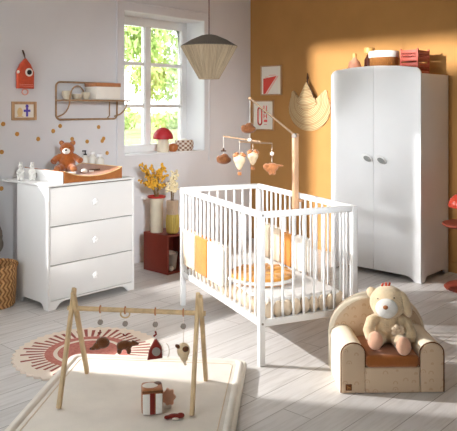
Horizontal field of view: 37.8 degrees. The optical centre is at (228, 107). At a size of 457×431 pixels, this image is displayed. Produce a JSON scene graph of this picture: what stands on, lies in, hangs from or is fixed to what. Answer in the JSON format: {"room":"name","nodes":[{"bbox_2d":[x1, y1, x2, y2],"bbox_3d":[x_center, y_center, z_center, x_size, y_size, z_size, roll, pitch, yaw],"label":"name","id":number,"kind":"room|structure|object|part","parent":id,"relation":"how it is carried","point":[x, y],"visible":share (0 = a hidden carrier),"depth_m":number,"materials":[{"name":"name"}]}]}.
{"room":"children's room","nodes":[
{"label":"children's room","id":0,"kind":"room"},
{"bbox_2d":[0,0,249,259],"bbox_3d":[-2.348,-0.055,4.681,0.300,2.950,7.850,0,0,42],"label":"wall","id":1,"kind":"structure","parent":0,"point":[61,40],"depth_m":5.73,"materials":[{"name":"white paint"}]},
{"bbox_2d":[0,227,2,250],"bbox_3d":[-1.796,0.825,5.023,0.056,0.566,0.213,0,0,42],"label":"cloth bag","id":2,"kind":"object","parent":1,"relation":"hanging from","point":[1,235],"visible":1,"depth_m":5.07,"materials":[{"name":"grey fabric"}]},
{"bbox_2d":[11,102,36,119],"bbox_3d":[-1.609,0.025,5.253,0.019,0.146,0.214,0,0,42],"label":"picture frame","id":3,"kind":"object","parent":1,"relation":"attached to","point":[19,110],"visible":1,"depth_m":5.25,"materials":[{"name":"brown wood"}]},
{"bbox_2d":[15,104,33,117],"bbox_3d":[-1.613,0.025,5.258,0.007,0.104,0.172,0,0,42],"label":"print","id":4,"kind":"object","parent":3,"relation":"attached to","point":[21,110],"depth_m":5.26,"materials":[{"name":"white paper"}]},
{"bbox_2d":[16,50,33,94],"bbox_3d":[-1.594,-0.276,5.236,0.053,0.356,0.152,0,0,42],"label":"toy","id":5,"kind":"object","parent":1,"relation":"hanging from","point":[24,72],"visible":1,"depth_m":5.22,"materials":[{"name":"red fabric"}]},
{"bbox_2d":[55,81,129,120],"bbox_3d":[-1.132,-0.057,5.634,0.203,0.326,0.643,0,0,42],"label":"wall shelf","id":6,"kind":"object","parent":1,"relation":"attached to","point":[56,84],"visible":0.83,"depth_m":5.58,"materials":[{"name":"brown wicker"}]},
{"bbox_2d":[62,91,71,98],"bbox_3d":[-1.313,-0.103,5.429,0.084,0.070,0.084,0,0,42],"label":"cup","id":7,"kind":"object","parent":6,"relation":"on","point":[65,94],"visible":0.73,"depth_m":5.40,"materials":[{"name":"beige ceramic"}]},
{"bbox_3d":[-1.246,-0.126,5.517,0.012,0.122,0.341,0,0,9],"label":"arch rod","id":8,"kind":"part","parent":6,"relation":"part of","materials":[{"name":"brown wicker"}]},
{"bbox_2d":[72,94,81,98],"bbox_3d":[-1.248,-0.090,5.501,0.088,0.045,0.088,0,0,42],"label":"bowl","id":9,"kind":"object","parent":6,"relation":"on","point":[74,96],"visible":0.87,"depth_m":5.47,"materials":[{"name":"beige ceramic"}]},
{"bbox_2d":[81,92,89,99],"bbox_3d":[-1.190,-0.098,5.564,0.072,0.060,0.072,0,0,42],"label":"cup","id":10,"kind":"object","parent":6,"relation":"on","point":[85,95],"visible":0.88,"depth_m":5.54,"materials":[{"name":"beige ceramic"}]},
{"bbox_3d":[-1.129,-0.060,5.632,0.195,0.014,0.641,0,0,42],"label":"rail","id":11,"kind":"part","parent":6,"relation":"part of","materials":[{"name":"brown wicker"}]},
{"bbox_2d":[85,82,120,99],"bbox_3d":[-1.072,-0.139,5.697,0.168,0.142,0.258,0,0,42],"label":"storage box","id":12,"kind":"object","parent":6,"relation":"on","point":[98,91],"visible":0.94,"depth_m":5.62,"materials":[{"name":"beige fabric"}]},
{"bbox_3d":[-1.072,-0.193,5.697,0.168,0.034,0.258,0,0,42],"label":"lid","id":13,"kind":"part","parent":12,"relation":"part of","materials":[{"name":"brown wood"}]},
{"bbox_2d":[16,231,248,289],"bbox_3d":[-2.232,1.383,4.575,0.014,0.075,7.350,0,0,42],"label":"baseboard","id":14,"kind":"structure","parent":1,"relation":"attached to","point":[138,258],"depth_m":6.94,"materials":[{"name":"white paint"}]},
{"bbox_2d":[125,16,186,152],"bbox_3d":[-0.798,-0.223,6.570,0.064,1.315,1.030,0,0,42],"label":"window","id":15,"kind":"structure","parent":1,"relation":"in","point":[179,30],"depth_m":6.59,"materials":[{"name":"white wood"}]},
{"bbox_3d":[-0.644,-0.215,6.741,0.004,1.150,0.420,0,0,42],"label":"pane","id":16,"kind":"part","parent":15,"relation":"part of","materials":[{"name":"white paint"}]},
{"bbox_2d":[116,0,209,166],"bbox_3d":[-0.592,-0.072,6.369,0.018,1.784,1.186,0,0,42],"label":"trim","id":17,"kind":"structure","parent":1,"relation":"attached to","point":[121,5],"depth_m":6.20,"materials":[{"name":"white paint"}]},
{"bbox_2d":[124,10,204,155],"bbox_3d":[-0.680,-0.223,6.463,0.262,1.315,1.030,0,0,42],"label":"trim","id":18,"kind":"structure","parent":1,"relation":"attached to","point":[195,28],"depth_m":6.81,"materials":[{"name":"white paint"}]},
{"bbox_2d":[153,127,172,151],"bbox_3d":[-0.633,0.309,6.456,0.198,0.238,0.198,0,0,42],"label":"ornament","id":19,"kind":"object","parent":18,"relation":"on","point":[163,135],"visible":1,"depth_m":6.40,"materials":[{"name":"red ceramic"}]},
{"bbox_3d":[-0.633,0.361,6.456,0.120,0.135,0.120,0,0,42],"label":"stem","id":20,"kind":"part","parent":19,"relation":"part of","materials":[{"name":"beige ceramic"}]},
{"bbox_2d":[169,144,177,151],"bbox_3d":[-0.545,0.392,6.546,0.098,0.074,0.098,0,0,42],"label":"round pot","id":21,"kind":"object","parent":18,"relation":"on","point":[172,147],"visible":0.94,"depth_m":6.51,"materials":[{"name":"orange ceramic"}]},
{"bbox_2d":[174,138,192,150],"bbox_3d":[-0.447,0.369,6.690,0.192,0.119,0.192,0,0,42],"label":"woven basket","id":22,"kind":"object","parent":18,"relation":"on","point":[185,144],"visible":1,"depth_m":6.61,"materials":[{"name":"beige wicker"}]},
{"bbox_2d":[0,238,456,430],"bbox_3d":[0.086,1.450,2.460,6.890,0.060,7.850,0,0,42],"label":"floor","id":23,"kind":"structure","parent":0,"point":[296,389],"depth_m":3.97,"materials":[{"name":"grey wood"}]},
{"bbox_2d":[0,258,17,309],"bbox_3d":[-1.684,1.259,4.793,0.336,0.322,0.336,0,0,42],"label":"laundry basket","id":24,"kind":"object","parent":23,"relation":"on","point":[8,267],"visible":1,"depth_m":4.72,"materials":[{"name":"brown wicker"}]},
{"bbox_2d":[2,168,134,310],"bbox_3d":[-1.218,0.939,5.134,0.658,0.963,0.778,0,0,42],"label":"dresser","id":25,"kind":"object","parent":23,"relation":"on","point":[79,235],"visible":1,"depth_m":4.86,"materials":[{"name":"white wood"}]},
{"bbox_2d":[16,162,24,180],"bbox_3d":[-1.540,0.470,4.947,0.060,0.139,0.054,0,0,-8],"label":"rabbit figurine","id":26,"kind":"object","parent":25,"relation":"on","point":[20,172],"visible":1,"depth_m":4.93,"materials":[{"name":"white ceramic"}]},
{"bbox_2d":[28,162,36,180],"bbox_3d":[-1.450,0.470,4.933,0.062,0.138,0.054,0,0,-8],"label":"rabbit figurine","id":27,"kind":"object","parent":25,"relation":"on","point":[32,173],"visible":1,"depth_m":4.92,"materials":[{"name":"white ceramic"}]},
{"bbox_2d":[25,163,121,182],"bbox_3d":[-1.185,0.494,5.111,0.531,0.090,0.525,0,0,42],"label":"mat","id":28,"kind":"object","parent":25,"relation":"on","point":[106,171],"visible":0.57,"depth_m":5.05,"materials":[{"name":"brown"}]},
{"bbox_2d":[50,140,82,171],"bbox_3d":[-1.242,0.374,5.128,0.246,0.244,0.186,0,0,-6],"label":"teddy bear","id":29,"kind":"object","parent":28,"relation":"on","point":[67,158],"visible":0.96,"depth_m":5.12},
{"bbox_2d":[82,150,87,162],"bbox_3d":[-1.190,0.447,5.543,0.064,0.186,0.064,0,0,42],"label":"lotion bottle","id":30,"kind":"object","parent":25,"relation":"on","point":[85,157],"visible":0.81,"depth_m":5.52,"materials":[{"name":"white plastic"}]},
{"bbox_3d":[-1.004,0.699,4.940,0.019,0.270,0.729,0,0,42],"label":"drawer","id":31,"kind":"part","parent":25,"relation":"part of","materials":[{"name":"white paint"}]},
{"bbox_3d":[-1.004,0.973,4.940,0.019,0.266,0.729,0,0,42],"label":"drawer","id":32,"kind":"part","parent":25,"relation":"part of","materials":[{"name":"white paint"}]},
{"bbox_3d":[-1.004,1.233,4.940,0.019,0.242,0.729,0,0,42],"label":"drawer","id":33,"kind":"part","parent":25,"relation":"part of","materials":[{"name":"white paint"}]},
{"bbox_2d":[88,151,96,163],"bbox_3d":[-1.118,0.449,5.488,0.068,0.180,0.068,0,0,42],"label":"lotion bottle","id":34,"kind":"object","parent":25,"relation":"on","point":[92,158],"visible":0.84,"depth_m":5.46,"materials":[{"name":"white plastic"}]},
{"bbox_2d":[96,154,103,164],"bbox_3d":[-1.046,0.457,5.433,0.068,0.164,0.068,0,0,42],"label":"lotion bottle","id":35,"kind":"object","parent":25,"relation":"on","point":[99,160],"visible":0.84,"depth_m":5.41,"materials":[{"name":"white plastic"}]},
{"bbox_2d":[11,327,162,380],"bbox_3d":[-0.811,1.413,3.864,0.854,0.012,0.856,0,0,37],"label":"rug","id":36,"kind":"object","parent":23,"relation":"on","point":[41,357],"visible":0.62,"depth_m":3.90,"materials":[{"name":"beige fabric"}]},
{"bbox_2d":[4,354,246,430],"bbox_3d":[-0.453,1.385,2.997,0.985,0.042,1.400,0,0,5],"label":"play mat","id":37,"kind":"object","parent":23,"relation":"on","point":[108,397],"visible":0.88,"depth_m":3.17,"materials":[{"name":"beige fabric"}]},
{"bbox_2d":[56,287,207,415],"bbox_3d":[-0.445,1.126,3.207,0.680,0.499,0.440,0,0,7],"label":"play gym","id":38,"kind":"object","parent":37,"relation":"on","point":[199,313],"visible":1,"depth_m":3.18,"materials":[{"name":"brown wood"}]},
{"bbox_3d":[-0.767,1.130,3.167,0.021,0.491,0.277,0,0,3],"label":"leg","id":39,"kind":"part","parent":38,"relation":"part of","materials":[{"name":"brown wood"}]},
{"bbox_3d":[-0.738,1.126,3.326,0.021,0.499,0.281,0,0,3],"label":"leg","id":40,"kind":"part","parent":38,"relation":"part of","materials":[{"name":"brown wood"}]},
{"bbox_2d":[90,305,109,349],"bbox_3d":[-0.623,1.064,3.230,0.096,0.217,0.047,0,0,0],"label":"toy","id":41,"kind":"object","parent":38,"relation":"hanging from","point":[102,342],"visible":1,"depth_m":3.22,"materials":[{"name":"brown fabric"}]},
{"bbox_2d":[117,306,138,353],"bbox_3d":[-0.485,1.071,3.214,0.108,0.232,0.040,0,0,0],"label":"toy","id":42,"kind":"object","parent":38,"relation":"hanging from","point":[126,345],"visible":1,"depth_m":3.20,"materials":[{"name":"brown fabric"}]},
{"bbox_2d":[147,307,168,359],"bbox_3d":[-0.335,1.081,3.195,0.106,0.251,0.040,0,0,0],"label":"toy","id":43,"kind":"object","parent":38,"relation":"hanging from","point":[155,351],"visible":1,"depth_m":3.18,"materials":[{"name":"red fabric"}]},
{"bbox_2d":[175,308,189,364],"bbox_3d":[-0.218,1.089,3.176,0.067,0.269,0.050,0,0,10],"label":"toy","id":44,"kind":"object","parent":38,"relation":"hanging from","point":[183,350],"visible":1,"depth_m":3.16,"materials":[{"name":"beige fabric"}]},
{"bbox_3d":[-0.154,1.130,3.090,0.021,0.491,0.265,0,0,4],"label":"leg","id":45,"kind":"part","parent":38,"relation":"part of","materials":[{"name":"brown wood"}]},
{"bbox_3d":[-0.122,1.126,3.242,0.021,0.499,0.269,0,0,4],"label":"leg","id":46,"kind":"part","parent":38,"relation":"part of","materials":[{"name":"brown wood"}]},
{"bbox_2d":[141,381,162,414],"bbox_3d":[-0.346,1.311,3.019,0.096,0.120,0.099,0,0,-10],"label":"cube","id":47,"kind":"object","parent":37,"relation":"on","point":[151,392],"visible":1,"depth_m":2.97,"materials":[{"name":"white fabric"}]},
{"bbox_2d":[163,388,175,407],"bbox_3d":[-0.272,1.328,3.055,0.065,0.091,0.016,0,0,0],"label":"toy","id":48,"kind":"object","parent":37,"relation":"on","point":[169,396],"visible":0.9,"depth_m":3.05,"materials":[{"name":"brown fabric"}]},
{"bbox_2d":[164,412,183,419],"bbox_3d":[-0.239,1.361,2.941,0.090,0.026,0.038,0,0,-3],"label":"toy","id":49,"kind":"object","parent":37,"relation":"on","point":[174,416],"visible":1,"depth_m":2.93,"materials":[{"name":"red fabric"}]},
{"bbox_2d":[144,227,195,274],"bbox_3d":[-0.510,1.254,5.894,0.310,0.332,0.360,0,0,42],"label":"cube shelf","id":50,"kind":"object","parent":23,"relation":"on","point":[157,246],"visible":0.53,"depth_m":5.77,"materials":[{"name":"red wood"}]},
{"bbox_2d":[147,194,165,232],"bbox_3d":[-0.629,0.928,5.845,0.160,0.318,0.160,0,0,42],"label":"vase","id":51,"kind":"object","parent":50,"relation":"on","point":[156,203],"visible":0.98,"depth_m":5.80,"materials":[{"name":"beige ceramic"}]},
{"bbox_2d":[138,162,168,196],"bbox_3d":[-0.662,0.716,5.829,0.274,0.479,0.258,0,0,5],"label":"dried flowers","id":52,"kind":"object","parent":51,"relation":"in","point":[152,183],"visible":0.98,"depth_m":5.82,"materials":[{"name":"yellow plant"}]},
{"bbox_2d":[166,200,178,233],"bbox_3d":[-0.486,0.945,5.784,0.118,0.285,0.118,0,0,42],"label":"vase","id":53,"kind":"object","parent":50,"relation":"on","point":[172,217],"visible":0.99,"depth_m":5.74,"materials":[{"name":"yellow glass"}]},
{"bbox_2d":[165,170,178,200],"bbox_3d":[-0.486,0.765,5.784,0.119,0.441,0.203,0,0,-2],"label":"dried flowers","id":54,"kind":"object","parent":53,"relation":"in","point":[173,187],"visible":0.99,"depth_m":5.74,"materials":[{"name":"beige plant"}]},
{"bbox_2d":[169,250,177,269],"bbox_3d":[-0.517,1.321,5.813,0.156,0.160,0.156,0,0,42],"label":"pot","id":55,"kind":"object","parent":50,"relation":"in","point":[173,255],"visible":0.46,"depth_m":5.76,"materials":[{"name":"grey ceramic"}]},
{"bbox_2d":[180,184,357,366],"bbox_3d":[0.205,0.997,4.360,0.646,0.847,1.272,0,0,-24],"label":"cot","id":56,"kind":"object","parent":23,"relation":"on","point":[258,317],"visible":0.73,"depth_m":3.92,"materials":[{"name":"white paint"}]},
{"bbox_3d":[-0.327,0.998,4.798,0.036,0.845,0.036,0,0,-24],"label":"post","id":57,"kind":"part","parent":56,"relation":"part of","materials":[{"name":"white paint"}]},
{"bbox_2d":[183,230,199,270],"bbox_3d":[-0.249,0.983,4.625,0.060,0.245,0.214,0,0,-24],"label":"bumper cover","id":58,"kind":"object","parent":56,"relation":"attached to","point":[188,237],"visible":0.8,"depth_m":4.59,"materials":[{"name":"white fabric"}]},
{"bbox_2d":[195,235,211,277],"bbox_3d":[-0.155,0.983,4.417,0.060,0.245,0.220,0,0,-24],"label":"bumper cover","id":59,"kind":"object","parent":56,"relation":"attached to","point":[200,242],"visible":0.71,"depth_m":4.39,"materials":[{"name":"yellow fabric"}]},
{"bbox_2d":[207,241,228,286],"bbox_3d":[-0.066,0.983,4.219,0.060,0.245,0.224,0,0,-24],"label":"bumper cover","id":60,"kind":"object","parent":56,"relation":"attached to","point":[215,253],"visible":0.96,"depth_m":4.17,"materials":[{"name":"beige fabric"}]},
{"bbox_3d":[-0.048,0.983,4.227,0.022,0.245,0.224,0,0,-24],"label":"panel","id":61,"kind":"part","parent":60,"relation":"part of","materials":[{"name":"beige fabric"}]},
{"bbox_3d":[-0.074,1.187,4.236,0.024,0.038,1.196,0,0,-24],"label":"rail","id":62,"kind":"part","parent":56,"relation":"part of","materials":[{"name":"white paint"}]},
{"bbox_3d":[-0.050,0.591,4.923,0.574,0.036,0.032,0,0,-24],"label":"rail","id":63,"kind":"part","parent":56,"relation":"part of","materials":[{"name":"white paint"}]},
{"bbox_3d":[-0.074,0.591,4.236,0.032,0.036,1.196,0,0,-24],"label":"rail","id":64,"kind":"part","parent":56,"relation":"part of","materials":[{"name":"white paint"}]},
{"bbox_3d":[0.229,0.998,5.049,0.036,0.845,0.036,0,0,-24],"label":"post","id":65,"kind":"part","parent":56,"relation":"part of","materials":[{"name":"white paint"}]},
{"bbox_3d":[0.180,0.998,3.675,0.036,0.845,0.036,0,0,-24],"label":"post","id":66,"kind":"part","parent":56,"relation":"part of","materials":[{"name":"white paint"}]},
{"bbox_3d":[0.204,1.188,4.362,0.574,0.015,1.196,0,0,-24],"label":"mattress","id":67,"kind":"part","parent":56,"relation":"part of","materials":[{"name":"beige fabric"}]},
{"bbox_2d":[223,97,303,208],"bbox_3d":[0.237,0.301,4.404,0.548,0.748,0.219,0,0,0],"label":"mobile arm","id":68,"kind":"object","parent":56,"relation":"attached to","point":[295,136],"visible":0.95,"depth_m":4.45,"materials":[{"name":"brown wood"}]},
{"bbox_2d":[216,137,230,163],"bbox_3d":[-0.032,0.290,4.510,0.100,0.184,0.041,0,0,0],"label":"toy","id":69,"kind":"object","parent":68,"relation":"hanging from","point":[224,158],"visible":1,"depth_m":4.50,"materials":[{"name":"brown fabric"}]},
{"bbox_2d":[233,142,246,174],"bbox_3d":[0.071,0.327,4.300,0.089,0.216,0.070,0,0,0],"label":"toy","id":70,"kind":"object","parent":68,"relation":"hanging from","point":[239,158],"visible":1,"depth_m":4.28,"materials":[{"name":"fabric"}]},
{"bbox_3d":[0.071,0.302,4.294,0.089,0.034,0.042,0,0,0],"label":"brown trim","id":71,"kind":"part","parent":70,"relation":"part of","materials":[{"name":"brown fabric"}]},
{"bbox_2d":[241,122,255,133],"bbox_3d":[0.131,0.134,4.396,0.101,0.073,0.041,0,0,0],"label":"toy","id":72,"kind":"object","parent":68,"relation":"hanging from","point":[247,128],"visible":1,"depth_m":4.38,"materials":[{"name":"brown fabric"}]},
{"bbox_2d":[247,150,258,169],"bbox_3d":[0.161,0.316,4.420,0.081,0.191,0.064,0,0,0],"label":"toy","id":73,"kind":"object","parent":68,"relation":"hanging from","point":[252,154],"visible":1,"depth_m":4.40,"materials":[{"name":"fabric"}]},
{"bbox_3d":[0.161,0.291,4.414,0.081,0.031,0.038,0,0,0],"label":"brown trim","id":74,"kind":"part","parent":73,"relation":"part of","materials":[{"name":"brown fabric"}]},
{"bbox_3d":[0.300,0.068,4.444,0.329,0.269,0.014,0,0,-9],"label":"arm","id":75,"kind":"part","parent":68,"relation":"part of","materials":[{"name":"brown wood"}]},
{"bbox_2d":[263,152,282,174],"bbox_3d":[0.300,0.344,4.470,0.136,0.211,0.047,0,0,0],"label":"toy","id":76,"kind":"object","parent":68,"relation":"hanging from","point":[271,168],"visible":1,"depth_m":4.46,"materials":[{"name":"orange fabric"}]},
{"bbox_3d":[0.447,0.425,4.467,0.038,0.500,0.032,0,0,-24],"label":"post","id":77,"kind":"part","parent":68,"relation":"part of","materials":[{"name":"brown wood"}]},
{"bbox_2d":[191,253,342,317],"bbox_3d":[0.204,1.129,4.362,0.566,0.108,1.188,0,0,-24],"label":"mattress","id":78,"kind":"object","parent":56,"relation":"on","point":[308,280],"visible":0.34,"depth_m":3.90,"materials":[{"name":"white fabric"}]},
{"bbox_2d":[227,263,296,286],"bbox_3d":[0.206,1.038,4.165,0.438,0.073,0.438,0,0,42],"label":"round cushion","id":79,"kind":"object","parent":78,"relation":"on","point":[276,267],"visible":0.56,"depth_m":4.05,"materials":[{"name":"orange fabric"}]},
{"bbox_2d":[265,222,274,257],"bbox_3d":[0.284,0.973,4.926,0.060,0.235,0.164,0,0,-24],"label":"bumper cover","id":80,"kind":"object","parent":56,"relation":"attached to","point":[267,227],"visible":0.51,"depth_m":4.85,"materials":[{"name":"beige fabric"}]},
{"bbox_3d":[0.267,0.973,4.918,0.022,0.235,0.164,0,0,-24],"label":"panel","id":81,"kind":"part","parent":80,"relation":"part of","materials":[{"name":"beige fabric"}]},
{"bbox_2d":[270,227,280,261],"bbox_3d":[0.355,0.975,4.768,0.060,0.230,0.165,0,0,-24],"label":"bumper cover","id":82,"kind":"object","parent":56,"relation":"attached to","point":[276,231],"visible":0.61,"depth_m":4.74,"materials":[{"name":"beige fabric"}]},
{"bbox_2d":[280,231,296,266],"bbox_3d":[0.418,0.978,4.630,0.060,0.225,0.144,0,0,-24],"label":"bumper cover","id":83,"kind":"object","parent":56,"relation":"attached to","point":[287,237],"visible":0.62,"depth_m":4.60,"materials":[{"name":"orange fabric"}]},
{"bbox_3d":[0.400,0.978,4.622,0.022,0.225,0.144,0,0,-24],"label":"panel","id":84,"kind":"part","parent":83,"relation":"part of","materials":[{"name":"orange fabric"}]},
{"bbox_2d":[291,235,309,272],"bbox_3d":[0.491,0.978,4.467,0.060,0.225,0.190,0,0,-24],"label":"bumper cover","id":85,"kind":"object","parent":56,"relation":"attached to","point":[298,240],"visible":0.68,"depth_m":4.42,"materials":[{"name":"beige fabric"}]},
{"bbox_3d":[0.458,1.187,3.800,0.574,0.038,0.024,0,0,-24],"label":"rail","id":86,"kind":"part","parent":56,"relation":"part of","materials":[{"name":"white paint"}]},
{"bbox_3d":[0.482,0.591,4.487,0.032,0.036,1.196,0,0,-24],"label":"rail","id":87,"kind":"part","parent":56,"relation":"part of","materials":[{"name":"white paint"}]},
{"bbox_3d":[0.458,0.591,3.800,0.574,0.036,0.032,0,0,-24],"label":"rail","id":88,"kind":"part","parent":56,"relation":"part of","materials":[{"name":"white paint"}]},
{"bbox_3d":[0.736,0.998,3.926,0.036,0.845,0.036,0,0,-24],"label":"post","id":89,"kind":"part","parent":56,"relation":"part of","materials":[{"name":"white paint"}]},
{"bbox_2d":[328,291,444,392],"bbox_3d":[0.812,1.208,3.513,0.528,0.424,0.417,0,0,-1],"label":"armchair","id":90,"kind":"object","parent":23,"relation":"on","point":[355,367],"visible":0.81,"depth_m":3.32,"materials":[{"name":"beige fabric"}]},
{"bbox_3d":[0.615,1.295,3.505,0.122,0.250,0.363,0,0,-1],"label":"arm","id":91,"kind":"part","parent":90,"relation":"part of","materials":[{"name":"beige fabric"}]},
{"bbox_3d":[0.620,1.295,3.318,0.114,0.244,0.012,0,0,-1],"label":"panel","id":92,"kind":"part","parent":90,"relation":"part of","materials":[{"name":"fabric"}]},
{"bbox_3d":[0.808,1.214,3.666,0.508,0.408,0.110,0,0,-1],"label":"backrest","id":93,"kind":"part","parent":90,"relation":"part of","materials":[{"name":"fabric"}]},
{"bbox_2d":[356,336,418,367],"bbox_3d":[0.813,1.260,3.460,0.268,0.065,0.312,0,0,-1],"label":"seat cushion","id":94,"kind":"object","parent":90,"relation":"on","point":[387,356],"depth_m":3.31,"materials":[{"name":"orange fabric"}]},
{"bbox_2d":[363,282,415,355],"bbox_3d":[0.826,1.069,3.433,0.247,0.329,0.257,0,0,27],"label":"plush bear","id":95,"kind":"object","parent":90,"relation":"on","point":[387,324],"visible":1,"depth_m":3.41},
{"bbox_3d":[0.812,1.355,3.497,0.276,0.127,0.359,0,0,-1],"label":"seat","id":96,"kind":"part","parent":90,"relation":"part of","materials":[{"name":"fabric"}]},
{"bbox_3d":[1.009,1.295,3.514,0.122,0.250,0.363,0,0,-1],"label":"arm","id":97,"kind":"part","parent":90,"relation":"part of","materials":[{"name":"beige fabric"}]},
{"bbox_3d":[1.014,1.295,3.328,0.114,0.244,0.012,0,0,-1],"label":"panel","id":98,"kind":"part","parent":90,"relation":"part of","materials":[{"name":"fabric"}]},
{"bbox_2d":[331,66,447,283],"bbox_3d":[1.396,0.532,5.849,0.860,1.776,0.548,0,0,42],"label":"wardrobe","id":99,"kind":"object","parent":23,"relation":"on","point":[389,124],"visible":0.98,"depth_m":5.60,"materials":[{"name":"white paint"}]},
{"bbox_3d":[1.080,0.532,5.823,0.429,1.776,0.018,0,0,42],"label":"door","id":100,"kind":"part","parent":99,"relation":"part of","materials":[{"name":"white paint"}]},
{"bbox_2d":[348,53,360,67],"bbox_3d":[1.134,-0.386,6.005,0.120,0.210,0.120,0,0,42],"label":"bottle vase","id":101,"kind":"object","parent":99,"relation":"on","point":[354,62],"visible":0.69,"depth_m":5.97,"materials":[{"name":"pink ceramic"}]},
{"bbox_3d":[1.183,0.426,5.696,0.108,0.062,0.030,31,20,38],"label":"handle","id":102,"kind":"part","parent":99,"relation":"part of","materials":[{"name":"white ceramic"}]},
{"bbox_2d":[364,47,374,65],"bbox_3d":[1.271,-0.412,6.029,0.096,0.262,0.096,0,0,42],"label":"perfume bottle","id":103,"kind":"object","parent":99,"relation":"on","point":[367,50],"visible":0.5,"depth_m":5.99,"materials":[{"name":"brown glass"}]},
{"bbox_3d":[1.281,0.436,5.607,0.108,0.062,0.030,31,20,38],"label":"handle","id":104,"kind":"part","parent":99,"relation":"part of","materials":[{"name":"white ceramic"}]},
{"bbox_2d":[369,50,399,65],"bbox_3d":[1.352,-0.386,5.806,0.262,0.210,0.262,0,0,42],"label":"basket","id":105,"kind":"object","parent":99,"relation":"on","point":[380,57],"visible":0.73,"depth_m":5.70,"materials":[{"name":"wicker"}]},
{"bbox_3d":[1.398,0.532,5.532,0.429,1.776,0.018,0,0,42],"label":"door","id":106,"kind":"part","parent":99,"relation":"part of","materials":[{"name":"white paint"}]},
{"bbox_2d":[400,61,429,73],"bbox_3d":[1.583,-0.335,5.673,0.165,0.108,0.215,0,0,42],"label":"crate","id":107,"kind":"object","parent":99,"relation":"on","point":[425,68],"visible":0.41,"depth_m":5.62,"materials":[{"name":"red plastic"}]},
{"bbox_3d":[1.515,-0.332,5.598,0.137,0.090,0.008,0,0,42],"label":"panel","id":108,"kind":"part","parent":107,"relation":"part of","materials":[{"name":"pink plastic"}]},
{"bbox_2d":[400,48,429,62],"bbox_3d":[1.583,-0.444,5.673,0.165,0.108,0.215,0,0,42],"label":"crate","id":109,"kind":"object","parent":107,"relation":"on","point":[414,55],"visible":1,"depth_m":5.62,"materials":[{"name":"pink plastic"}]},
{"bbox_3d":[1.515,-0.441,5.598,0.137,0.090,0.008,0,0,42],"label":"panel","id":110,"kind":"part","parent":109,"relation":"part of","materials":[{"name":"pink plastic"}]},
{"bbox_3d":[1.640,-0.439,5.621,0.008,0.086,0.187,0,0,42],"label":"panel","id":111,"kind":"part","parent":109,"relation":"part of","materials":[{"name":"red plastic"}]},
{"bbox_3d":[1.640,-0.330,5.621,0.008,0.086,0.187,0,0,42],"label":"panel","id":112,"kind":"part","parent":107,"relation":"part of","materials":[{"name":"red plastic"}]},
{"bbox_2d":[442,219,456,292],"bbox_3d":[1.888,1.163,5.236,0.410,0.513,0.410,0,0,42],"label":"side table","id":113,"kind":"object","parent":23,"relation":"on","point":[451,285],"visible":1,"depth_m":5.23,"materials":[{"name":"metal"}]},
{"bbox_2d":[448,194,456,208],"bbox_3d":[1.888,0.784,5.236,0.320,0.244,0.320,0,0,42],"label":"mushroom lamp","id":114,"kind":"object","parent":113,"relation":"on","point":[452,203],"visible":1,"depth_m":5.20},
{"bbox_2d":[250,0,456,262],"bbox_3d":[2.758,-0.055,5.166,6.590,2.950,0.250,0,0,42],"label":"wall","id":115,"kind":"structure","parent":0,"point":[317,38],"depth_m":6.68,"materials":[{"name":"paint"}]},
{"bbox_2d":[252,100,273,129],"bbox_3d":[0.372,0.082,7.159,0.291,0.319,0.021,0,0,42],"label":"poster","id":116,"kind":"object","parent":115,"relation":"attached to","point":[261,120],"visible":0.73,"depth_m":7.15,"materials":[{"name":"white paper"}]},
{"bbox_2d":[260,65,281,94],"bbox_3d":[0.453,-0.290,7.085,0.284,0.317,0.021,0,0,42],"label":"poster","id":117,"kind":"object","parent":115,"relation":"attached to","point":[270,75],"visible":1,"depth_m":7.08,"materials":[{"name":"white paper"}]},
{"bbox_2d":[289,73,330,130],"bbox_3d":[0.785,-0.058,6.721,0.510,0.586,0.106,0,0,42],"label":"wall basket","id":118,"kind":"object","parent":115,"relation":"attached to","point":[308,113],"visible":1,"depth_m":6.68,"materials":[{"name":"beige wicker"}]},
{"bbox_2d":[252,230,456,272],"bbox_3d":[2.582,1.375,5.148,6.326,0.090,0.014,0,0,42],"label":"baseboard","id":119,"kind":"structure","parent":115,"relation":"attached to","point":[452,266],"depth_m":5.76,"materials":[{"name":"paint"}]},
{"bbox_3d":[0.086,-1.605,2.460,6.990,0.150,7.950,0,0,42],"label":"ceiling","id":120,"kind":"structure","parent":0,"visible":0},
{"bbox_2d":[180,0,236,79],"bbox_3d":[-0.134,-0.864,4.600,0.392,1.333,0.392,0,0,15],"label":"pendant lamp","id":121,"kind":"object","parent":120,"relation":"hanging from","point":[208,55],"visible":1,"depth_m":4.49,"materials":[{"name":"brown"}]},
{"bbox_3d":[-0.134,-1.000,4.600,0.007,1.008,0.007,0,0,-25],"label":"cord","id":122,"kind":"part","parent":121,"relation":"part of","materials":[{"name":"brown plastic"}]},
{"label":"outside","id":123,"kind":"structure","parent":0,"visible":0},
{"bbox_2d":[125,113,176,144],"bbox_3d":[-26.229,1.310,44.246,81.600,1.220,90.000,0,0,42],"label":"lawn","id":124,"kind":"structure","parent":123,"point":[133,136],"depth_m":17.44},
{"bbox_2d":[125,25,176,102],"bbox_3d":[-1.965,-1.705,17.273,2.245,3.204,2.427,0,0,42],"label":"tree","id":125,"kind":"object","parent":124,"relation":"on","point":[133,44],"visible":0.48,"depth_m":16.97,"materials":[{"name":"green plant"}]},
{"bbox_2d":[125,108,176,128],"bbox_3d":[-3.428,0.380,21.552,5.632,0.916,1.453,0,0,-26],"label":"hedge","id":126,"kind":"object","parent":124,"relation":"on","point":[162,119],"visible":0.3,"depth_m":21.72,"materials":[{"name":"green plant"}]}
]}

